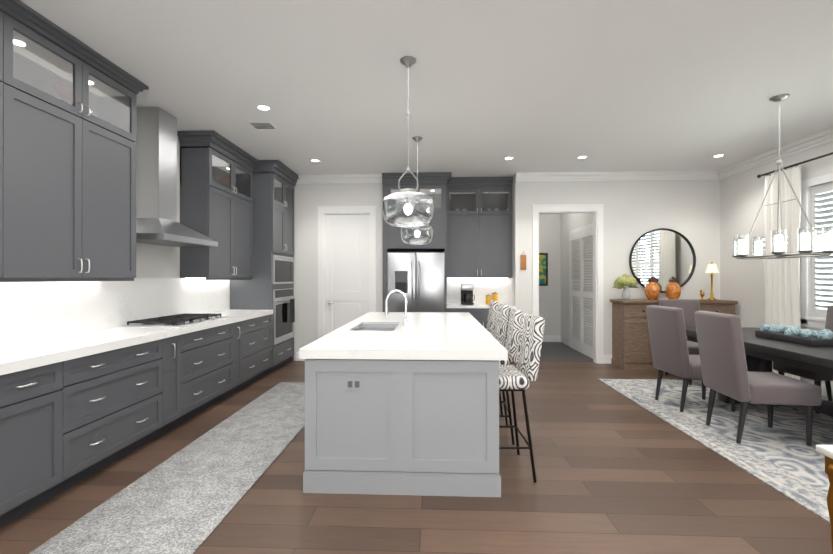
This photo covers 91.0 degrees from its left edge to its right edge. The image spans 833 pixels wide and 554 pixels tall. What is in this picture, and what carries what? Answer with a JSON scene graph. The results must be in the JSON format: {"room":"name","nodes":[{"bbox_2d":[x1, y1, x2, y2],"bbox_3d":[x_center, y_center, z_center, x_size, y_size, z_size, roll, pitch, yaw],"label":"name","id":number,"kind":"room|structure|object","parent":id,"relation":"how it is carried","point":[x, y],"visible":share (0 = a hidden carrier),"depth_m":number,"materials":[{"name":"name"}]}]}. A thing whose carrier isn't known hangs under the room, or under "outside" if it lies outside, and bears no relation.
{"room":"dining room and kitchen","nodes":[
{"label":"dining room and kitchen","id":0,"kind":"room"},
{"bbox_2d":[134,136,179,277],"bbox_3d":[-2.894,-0.149,2.145,0.120,3.050,9.560,0,0,2],"label":"wall","id":1,"kind":"structure","parent":0,"point":[152,261],"depth_m":4.39,"materials":[{"name":"white paint"}]},
{"bbox_2d":[0,36,19,279],"bbox_3d":[-2.666,-0.707,1.937,0.346,1.425,1.162,0,0,2],"label":"upper cabinet","id":2,"kind":"object","parent":1,"relation":"attached to","point":[9,50],"depth_m":2.48,"materials":[{"name":"grey paint"}]},
{"bbox_2d":[20,48,135,279],"bbox_3d":[-2.622,-0.705,2.974,0.346,1.425,1.162,0,0,2],"label":"upper cabinet","id":3,"kind":"object","parent":1,"relation":"attached to","point":[68,103],"depth_m":2.95,"materials":[{"name":"grey paint"}]},
{"bbox_2d":[0,278,231,345],"bbox_3d":[-2.778,0.234,3.224,0.014,0.448,5.228,0,0,2],"label":"backsplash","id":4,"kind":"structure","parent":1,"relation":"attached to","point":[77,307],"depth_m":3.52,"materials":[{"name":"white tile"}]},
{"bbox_2d":[136,107,217,246],"bbox_3d":[-2.497,-1.001,4.151,0.496,1.330,0.920,0,0,2],"label":"hood chimney","id":5,"kind":"object","parent":1,"relation":"attached to","point":[157,223],"visible":0.81,"depth_m":4.02,"materials":[{"name":"silver metal"}]},
{"bbox_2d":[202,291,205,300],"bbox_3d":[-2.683,0.241,5.178,0.009,0.120,0.080,0,0,2],"label":"outlet","id":6,"kind":"object","parent":1,"relation":"attached to","point":[203,292],"depth_m":5.17,"materials":[{"name":"white plastic"}]},
{"bbox_2d":[177,130,257,279],"bbox_3d":[-2.489,-0.814,5.243,0.421,1.701,1.173,0,0,2],"label":"upper cabinet","id":7,"kind":"object","parent":1,"relation":"attached to","point":[216,185],"visible":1,"depth_m":4.87,"materials":[{"name":"grey paint"}]},
{"bbox_2d":[294,183,382,360],"bbox_3d":[-1.576,-0.141,6.814,2.060,3.050,0.120,0,0,2],"label":"wall","id":8,"kind":"structure","parent":0,"point":[307,197],"depth_m":6.76,"materials":[{"name":"white paint"}]},
{"bbox_2d":[296,352,304,360],"bbox_3d":[-1.806,1.313,6.752,0.365,0.140,0.014,0,0,2],"label":"baseboard","id":9,"kind":"structure","parent":8,"relation":"attached to","point":[297,353],"depth_m":6.75,"materials":[{"name":"white paint"}]},
{"bbox_2d":[296,174,381,183],"bbox_3d":[-1.596,-1.603,6.712,2.090,0.124,0.085,0,0,2],"label":"crown molding","id":10,"kind":"structure","parent":8,"relation":"attached to","point":[345,178],"depth_m":6.69,"materials":[{"name":"white paint"}]},
{"bbox_2d":[317,206,375,338],"bbox_3d":[-1.143,0.109,6.782,0.976,2.549,0.146,0,0,2],"label":"door frame","id":11,"kind":"structure","parent":8,"relation":"attached to","point":[322,210],"depth_m":6.73,"materials":[{"name":"white paint"}]},
{"bbox_2d":[325,214,368,334],"bbox_3d":[-1.143,0.171,6.755,0.738,2.411,0.100,0,0,2],"label":"door","id":12,"kind":"structure","parent":8,"relation":"in","point":[346,268],"depth_m":6.77,"materials":[{"name":"white paint"}]},
{"bbox_2d":[0,361,831,553],"bbox_3d":[0.961,1.428,3.121,8.000,0.100,12.200,0,0,2],"label":"floor","id":13,"kind":"structure","parent":0,"point":[617,472],"depth_m":2.51,"materials":[{"name":"brown wood"}]},
{"bbox_2d":[0,362,67,526],"bbox_3d":[-2.521,0.946,2.054,0.626,0.860,0.987,0,0,2],"label":"base cabinet","id":14,"kind":"object","parent":13,"relation":"on","point":[33,403],"depth_m":2.36,"materials":[{"name":"grey paint"}]},
{"bbox_2d":[68,338,167,487],"bbox_3d":[-2.480,0.948,3.009,0.626,0.860,1.039,0,0,2],"label":"base cabinet","id":15,"kind":"object","parent":13,"relation":"on","point":[90,384],"depth_m":2.95,"materials":[{"name":"grey paint"}]},
{"bbox_2d":[0,310,271,373],"bbox_3d":[-2.462,0.488,3.211,0.646,0.060,5.228,0,0,2],"label":"countertop","id":16,"kind":"structure","parent":15,"relation":"on","point":[15,357],"depth_m":2.94,"materials":[{"name":"white stone"}]},
{"bbox_2d":[123,313,227,326],"bbox_3d":[-2.426,0.436,4.216,0.520,0.045,0.900,0,0,2],"label":"gas cooktop","id":17,"kind":"object","parent":16,"relation":"in","point":[180,320],"visible":1,"depth_m":4.03,"materials":[{"name":"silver metal"}]},
{"bbox_2d":[29,382,304,553],"bbox_3d":[-1.464,1.372,3.173,0.810,0.010,4.300,0,0,2],"label":"runner rug","id":18,"kind":"object","parent":13,"relation":"on","point":[186,499],"visible":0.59,"depth_m":2.63,"materials":[{"name":"grey carpet"}]},
{"bbox_2d":[168,334,183,429],"bbox_3d":[-2.456,0.949,3.601,0.626,0.860,0.250,0,0,2],"label":"base cabinet","id":19,"kind":"object","parent":13,"relation":"on","point":[175,345],"depth_m":3.66,"materials":[{"name":"grey paint"}]},
{"bbox_2d":[184,322,235,420],"bbox_3d":[-2.430,0.950,4.205,0.626,0.860,1.064,0,0,2],"label":"base cabinet","id":20,"kind":"object","parent":13,"relation":"on","point":[209,355],"depth_m":4.19,"materials":[{"name":"grey paint"}]},
{"bbox_2d":[236,322,243,390],"bbox_3d":[-2.405,0.951,4.800,0.626,0.860,0.230,0,0,2],"label":"base cabinet","id":21,"kind":"object","parent":13,"relation":"on","point":[239,325],"depth_m":4.86,"materials":[{"name":"grey paint"}]},
{"bbox_2d":[244,314,271,386],"bbox_3d":[-2.382,0.952,5.342,0.626,0.860,0.960,0,0,2],"label":"base cabinet","id":22,"kind":"object","parent":13,"relation":"on","point":[257,331],"depth_m":5.35,"materials":[{"name":"grey paint"}]},
{"bbox_2d":[230,160,298,373],"bbox_3d":[-2.299,-0.140,6.301,0.711,3.046,0.956,0,0,2],"label":"tall cabinet","id":23,"kind":"object","parent":13,"relation":"on","point":[269,285],"visible":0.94,"depth_m":5.87,"materials":[{"name":"grey paint"}]},
{"bbox_2d":[303,324,500,496],"bbox_3d":[-0.066,0.946,3.966,1.306,0.866,2.762,0,0,2],"label":"kitchen island","id":24,"kind":"object","parent":13,"relation":"on","point":[394,405],"depth_m":2.59,"materials":[{"name":"grey paint"},{"name":"white quartz"}]},
{"bbox_2d":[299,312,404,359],"bbox_3d":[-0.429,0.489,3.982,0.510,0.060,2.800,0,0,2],"label":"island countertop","id":25,"kind":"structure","parent":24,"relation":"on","point":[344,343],"depth_m":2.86,"materials":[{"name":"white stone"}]},
{"bbox_2d":[379,312,506,359],"bbox_3d":[0.225,0.489,3.954,0.800,0.060,2.800,0,0,2],"label":"island countertop","id":26,"kind":"structure","parent":24,"relation":"on","point":[428,335],"depth_m":2.95,"materials":[{"name":"white stone"}]},
{"bbox_2d":[385,289,408,325],"bbox_3d":[-0.182,0.287,3.884,0.224,0.342,0.140,0,0,2],"label":"gooseneck faucet","id":27,"kind":"object","parent":26,"relation":"on","point":[386,305],"visible":1,"depth_m":3.83,"materials":[{"name":"silver metal"}]},
{"bbox_2d":[387,252,444,311],"bbox_3d":[0.002,0.494,6.866,0.920,1.780,0.732,0,0,2],"label":"refrigerator","id":28,"kind":"object","parent":13,"relation":"on","point":[417,279],"visible":0.5,"depth_m":6.56,"materials":[{"name":"silver metal"}]},
{"bbox_2d":[382,172,515,361],"bbox_3d":[0.533,-0.139,6.865,2.142,3.046,0.751,0,0,2],"label":"kitchen cabinets","id":29,"kind":"object","parent":13,"relation":"on","point":[471,222],"visible":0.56,"depth_m":6.87,"materials":[{"name":"grey paint"}]},
{"bbox_2d":[461,284,474,304],"bbox_3d":[0.870,0.293,6.959,0.217,0.340,0.242,0,0,2],"label":"coffee maker","id":30,"kind":"object","parent":29,"relation":"on","point":[467,294],"visible":1,"depth_m":6.86,"materials":[{"name":"black plastic"}]},
{"bbox_2d":[486,292,497,303],"bbox_3d":[1.279,0.358,6.963,0.208,0.210,0.103,0,0,2],"label":"canisters","id":31,"kind":"object","parent":29,"relation":"on","point":[494,296],"visible":0.92,"depth_m":6.92,"materials":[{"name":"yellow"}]},
{"bbox_2d":[486,300,497,335],"bbox_3d":[0.689,0.829,4.904,0.538,1.101,0.452,0,0,3],"label":"bar stool","id":32,"kind":"object","parent":13,"relation":"on","point":[491,317],"visible":0.17,"depth_m":4.72,"materials":[{"name":"fabric"}]},
{"bbox_2d":[493,303,509,414],"bbox_3d":[0.661,0.828,4.257,0.538,1.101,0.452,0,0,0],"label":"bar stool","id":33,"kind":"object","parent":13,"relation":"on","point":[501,322],"visible":0.17,"depth_m":4.08,"materials":[{"name":"fabric"}]},
{"bbox_2d":[499,307,522,444],"bbox_3d":[0.634,0.827,3.604,0.538,1.101,0.452,0,0,5],"label":"bar stool","id":34,"kind":"object","parent":13,"relation":"on","point":[513,330],"visible":0.38,"depth_m":3.40,"materials":[{"name":"fabric"}]},
{"bbox_2d":[499,313,544,482],"bbox_3d":[0.607,0.826,2.959,0.538,1.101,0.452,0,0,-1],"label":"bar stool","id":35,"kind":"object","parent":13,"relation":"on","point":[520,375],"visible":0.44,"depth_m":2.79,"materials":[{"name":"fabric"}]},
{"bbox_2d":[610,299,737,369],"bbox_3d":[3.906,0.868,6.274,1.660,1.030,0.476,0,0,2],"label":"buffet","id":36,"kind":"object","parent":13,"relation":"on","point":[631,347],"visible":0.25,"depth_m":6.10,"materials":[{"name":"brown wood"}]},
{"bbox_2d":[612,274,638,299],"bbox_3d":[3.222,0.152,6.324,0.379,0.401,0.371,0,0,2],"label":"vase","id":37,"kind":"object","parent":36,"relation":"on","point":[624,280],"visible":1,"depth_m":6.26,"materials":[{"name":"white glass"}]},
{"bbox_2d":[644,277,659,299],"bbox_3d":[3.616,0.172,6.284,0.210,0.360,0.210,0,0,2],"label":"ginger jar","id":38,"kind":"object","parent":36,"relation":"on","point":[652,290],"visible":0.98,"depth_m":6.22,"materials":[{"name":"brown ceramic"}]},
{"bbox_2d":[665,277,680,298],"bbox_3d":[3.915,0.172,6.251,0.210,0.360,0.210,0,0,2],"label":"ginger jar","id":39,"kind":"object","parent":36,"relation":"on","point":[672,289],"visible":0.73,"depth_m":6.19,"materials":[{"name":"brown ceramic"}]},
{"bbox_2d":[699,290,704,299],"bbox_3d":[4.354,0.274,6.242,0.071,0.156,0.070,0,0,2],"label":"figurine","id":40,"kind":"object","parent":36,"relation":"on","point":[702,294],"visible":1,"depth_m":6.23,"materials":[{"name":"gold metal"}]},
{"bbox_2d":[705,262,718,299],"bbox_3d":[4.527,0.060,6.276,0.170,0.585,0.170,0,0,2],"label":"lamp","id":41,"kind":"object","parent":36,"relation":"on","point":[711,268],"visible":1,"depth_m":6.25,"materials":[{"name":"gold"}]},
{"bbox_2d":[598,379,832,522],"bbox_3d":[3.491,1.372,3.445,2.270,0.011,4.060,0,0,2],"label":"dining rug","id":42,"kind":"object","parent":13,"relation":"on","point":[781,457],"visible":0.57,"depth_m":3.58,"materials":[{"name":"grey carpet"}]},
{"bbox_2d":[659,299,699,384],"bbox_3d":[3.681,0.841,5.458,0.520,1.055,0.698,0,0,2],"label":"dining chair","id":43,"kind":"object","parent":42,"relation":"on","point":[690,307],"visible":0.25,"depth_m":5.69,"materials":[{"name":"grey fabric"}]},
{"bbox_2d":[646,305,735,411],"bbox_3d":[2.925,0.839,4.355,0.698,1.055,0.520,0,0,-2],"label":"dining chair","id":44,"kind":"object","parent":42,"relation":"on","point":[668,340],"visible":0.79,"depth_m":4.22,"materials":[{"name":"grey fabric"}]},
{"bbox_2d":[694,310,821,445],"bbox_3d":[2.911,0.838,3.544,0.698,1.055,0.520,0,0,5],"label":"dining chair","id":45,"kind":"object","parent":42,"relation":"on","point":[722,355],"visible":1,"depth_m":3.36,"materials":[{"name":"grey fabric"}]},
{"bbox_2d":[685,327,832,416],"bbox_3d":[3.609,0.990,3.731,1.000,0.752,2.600,0,0,2],"label":"dining table","id":46,"kind":"object","parent":42,"relation":"on","point":[761,354],"visible":0.31,"depth_m":3.62,"materials":[{"name":"black wood"}]},
{"bbox_2d":[755,324,832,346],"bbox_3d":[3.616,0.539,3.911,0.260,0.147,0.640,0,0,2],"label":"centerpiece","id":47,"kind":"object","parent":46,"relation":"on","point":[806,337],"visible":1,"depth_m":3.78,"materials":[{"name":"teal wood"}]},
{"bbox_2d":[773,305,832,413],"bbox_3d":[4.302,0.839,4.304,0.698,1.055,0.520,0,0,0],"label":"dining chair","id":48,"kind":"object","parent":42,"relation":"on","point":[782,369],"visible":0.38,"depth_m":4.37,"materials":[{"name":"grey fabric"}]},
{"bbox_2d":[816,445,832,553],"bbox_3d":[1.864,1.022,1.353,0.566,0.704,0.557,0,0,2],"label":"side table","id":49,"kind":"object","parent":13,"relation":"on","point":[826,451],"visible":1,"depth_m":1.60,"materials":[{"name":"white stone"}]},
{"bbox_2d":[20,0,832,176],"bbox_3d":[0.961,-1.682,3.126,8.000,0.020,12.200,0,0,2],"label":"ceiling","id":50,"kind":"structure","parent":0,"point":[606,85],"depth_m":3.41,"materials":[{"name":"white paint"}]},
{"bbox_2d":[247,121,276,128],"bbox_3d":[-1.689,-1.664,4.499,0.250,0.010,0.200,0,0,2],"label":"ceiling vent","id":51,"kind":"object","parent":50,"relation":"in","point":[263,125],"visible":1,"depth_m":4.48,"materials":[{"name":"white metal"}]},
{"bbox_2d":[255,104,271,110],"bbox_3d":[-1.499,-1.665,4.014,0.138,0.009,0.144,0,0,2],"label":"recessed light","id":52,"kind":"object","parent":50,"relation":"in","point":[262,107],"depth_m":4.03,"materials":[{"name":"white paint"}]},
{"bbox_2d":[382,56,433,226],"bbox_3d":[-0.064,-1.034,3.158,0.400,1.274,0.400,0,0,2],"label":"pendant light","id":53,"kind":"object","parent":50,"relation":"hanging from","point":[407,62],"visible":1,"depth_m":3.12,"materials":[{"name":"clear glass"}]},
{"bbox_2d":[401,136,433,244],"bbox_3d":[0.010,-1.031,4.917,0.400,1.274,0.400,0,0,2],"label":"pendant light","id":54,"kind":"object","parent":50,"relation":"hanging from","point":[417,233],"visible":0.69,"depth_m":4.88,"materials":[{"name":"clear glass"}]},
{"bbox_2d":[503,156,513,159],"bbox_3d":[1.286,-1.662,5.707,0.140,0.009,0.146,0,0,2],"label":"recessed light","id":55,"kind":"object","parent":50,"relation":"in","point":[509,157],"depth_m":5.73,"materials":[{"name":"white paint"}]},
{"bbox_2d":[576,155,587,158],"bbox_3d":[2.288,-1.662,5.660,0.139,0.009,0.144,0,0,2],"label":"recessed light","id":56,"kind":"object","parent":50,"relation":"in","point":[579,157],"depth_m":5.69,"materials":[{"name":"white paint"}]},
{"bbox_2d":[711,154,724,157],"bbox_3d":[4.129,-1.662,5.611,0.150,0.009,0.142,0,0,2],"label":"recessed light","id":57,"kind":"object","parent":50,"relation":"in","point":[717,155],"depth_m":5.61,"materials":[{"name":"white paint"}]},
{"bbox_2d":[732,94,832,258],"bbox_3d":[3.371,-0.926,3.804,0.460,1.488,0.859,0,0,2],"label":"dining chandelier","id":58,"kind":"object","parent":50,"relation":"hanging from","point":[823,246],"visible":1,"depth_m":3.69,"materials":[{"name":"grey metal"}]},
{"bbox_2d":[509,176,513,304],"bbox_3d":[1.743,-0.141,6.969,0.260,3.050,0.450,0,0,2],"label":"wall","id":59,"kind":"structure","parent":0,"point":[511,280],"depth_m":6.86,"materials":[{"name":"white paint"}]},
{"bbox_2d":[539,253,547,285],"bbox_3d":[2.559,-0.163,8.743,0.480,0.700,0.031,0,0,2],"label":"framed picture","id":60,"kind":"object","parent":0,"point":[543,269],"visible":0.32,"depth_m":8.72,"materials":[{"name":"black"}]},
{"bbox_2d":[542,335,560,341],"bbox_3d":[2.509,1.316,8.752,1.140,0.140,0.014,0,0,2],"label":"baseboard","id":61,"kind":"structure","parent":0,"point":[557,338],"depth_m":8.73,"materials":[{"name":"white paint"}]},
{"bbox_2d":[540,342,592,361],"bbox_3d":[2.461,1.384,7.737,1.130,0.004,2.030,0,0,2],"label":"floor","id":62,"kind":"structure","parent":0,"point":[555,351],"depth_m":7.39,"materials":[{"name":"grey tile"}]},
{"bbox_2d":[569,223,592,358],"bbox_3d":[3.003,0.235,7.431,0.033,2.299,1.380,0,0,2],"label":"hall door","id":63,"kind":"structure","parent":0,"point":[581,345],"depth_m":7.46,"materials":[{"name":"white paint"}]},
{"bbox_2d":[514,175,717,354],"bbox_3d":[3.200,-0.141,6.612,3.200,3.050,0.120,0,0,2],"label":"wall","id":64,"kind":"structure","parent":0,"point":[708,219],"depth_m":6.56,"materials":[{"name":"white paint"}]},
{"bbox_2d":[521,253,525,269],"bbox_3d":[1.723,-0.268,6.602,0.090,0.303,0.018,0,0,2],"label":"plaque","id":65,"kind":"object","parent":64,"relation":"attached to","point":[523,262],"visible":1,"depth_m":6.59,"materials":[{"name":"brown wood"}]},
{"bbox_2d":[532,204,603,363],"bbox_3d":[2.429,0.108,6.631,1.136,2.549,0.146,0,0,2],"label":"door frame","id":66,"kind":"structure","parent":64,"relation":"attached to","point":[596,210],"depth_m":6.57,"materials":[{"name":"white paint"}]},
{"bbox_2d":[604,355,611,363],"bbox_3d":[3.876,1.313,6.512,1.780,0.140,0.014,0,0,2],"label":"baseboard","id":67,"kind":"structure","parent":64,"relation":"attached to","point":[607,358],"depth_m":6.54,"materials":[{"name":"white paint"}]},
{"bbox_2d":[515,170,717,181],"bbox_3d":[3.150,-1.603,6.512,3.110,0.124,0.085,0,0,2],"label":"crown molding","id":68,"kind":"structure","parent":64,"relation":"attached to","point":[625,175],"depth_m":6.50,"materials":[{"name":"white paint"}]},
{"bbox_2d":[629,228,695,292],"bbox_3d":[3.906,-0.261,6.504,1.024,1.024,0.030,0,0,2],"label":"round mirror","id":69,"kind":"object","parent":64,"relation":"attached to","point":[662,256],"visible":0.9,"depth_m":6.51,"materials":[{"name":"silver glass"}]},
{"bbox_2d":[718,141,832,385],"bbox_3d":[4.669,-0.149,1.826,0.120,3.050,9.560,0,0,2],"label":"wall","id":70,"kind":"structure","parent":0,"point":[740,195],"depth_m":5.88,"materials":[{"name":"white paint"}]},
{"bbox_2d":[717,127,832,179],"bbox_3d":[4.566,-1.611,1.833,0.087,0.124,9.320,0,0,2],"label":"crown molding","id":71,"kind":"structure","parent":70,"relation":"attached to","point":[813,141],"depth_m":5.29,"materials":[{"name":"white paint"}]},
{"bbox_2d":[757,152,832,177],"bbox_3d":[4.632,-1.370,4.124,0.142,0.051,2.904,0,0,2],"label":"curtain rod","id":72,"kind":"object","parent":70,"relation":"attached to","point":[785,168],"visible":0.88,"depth_m":4.97,"materials":[{"name":"black metal"}]},
{"bbox_2d":[763,167,800,379],"bbox_3d":[4.631,0.014,5.205,0.088,2.695,0.530,0,0,2],"label":"curtain","id":73,"kind":"object","parent":72,"relation":"hanging from","point":[782,288],"visible":0.73,"depth_m":5.17,"materials":[{"name":"white fabric"}]},
{"bbox_2d":[800,173,832,328],"bbox_3d":[4.679,-0.291,4.038,0.043,1.780,2.060,0,0,2],"label":"window frame","id":74,"kind":"structure","parent":70,"relation":"attached to","point":[806,321],"depth_m":4.97,"materials":[{"name":"white paint"}]},
{"bbox_2d":[801,378,832,398],"bbox_3d":[4.601,1.305,1.827,0.016,0.140,9.320,0,0,2],"label":"baseboard","id":75,"kind":"structure","parent":70,"relation":"attached to","point":[824,393],"depth_m":4.75,"materials":[{"name":"white paint"}]},
{"bbox_2d":[812,182,832,317],"bbox_3d":[4.752,-0.305,4.035,0.064,1.562,1.832,0,0,2],"label":"window shutters","id":76,"kind":"object","parent":70,"relation":"attached to","point":[816,191],"visible":0.81,"depth_m":4.84,"materials":[{"name":"white wood"}]},
{"label":"outside","id":77,"kind":"structure","parent":0,"visible":0},
{"bbox_2d":[819,191,832,309],"bbox_3d":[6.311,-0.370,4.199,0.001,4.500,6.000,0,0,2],"label":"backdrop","id":78,"kind":"structure","parent":77,"point":[824,298],"depth_m":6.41,"materials":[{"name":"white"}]}
]}

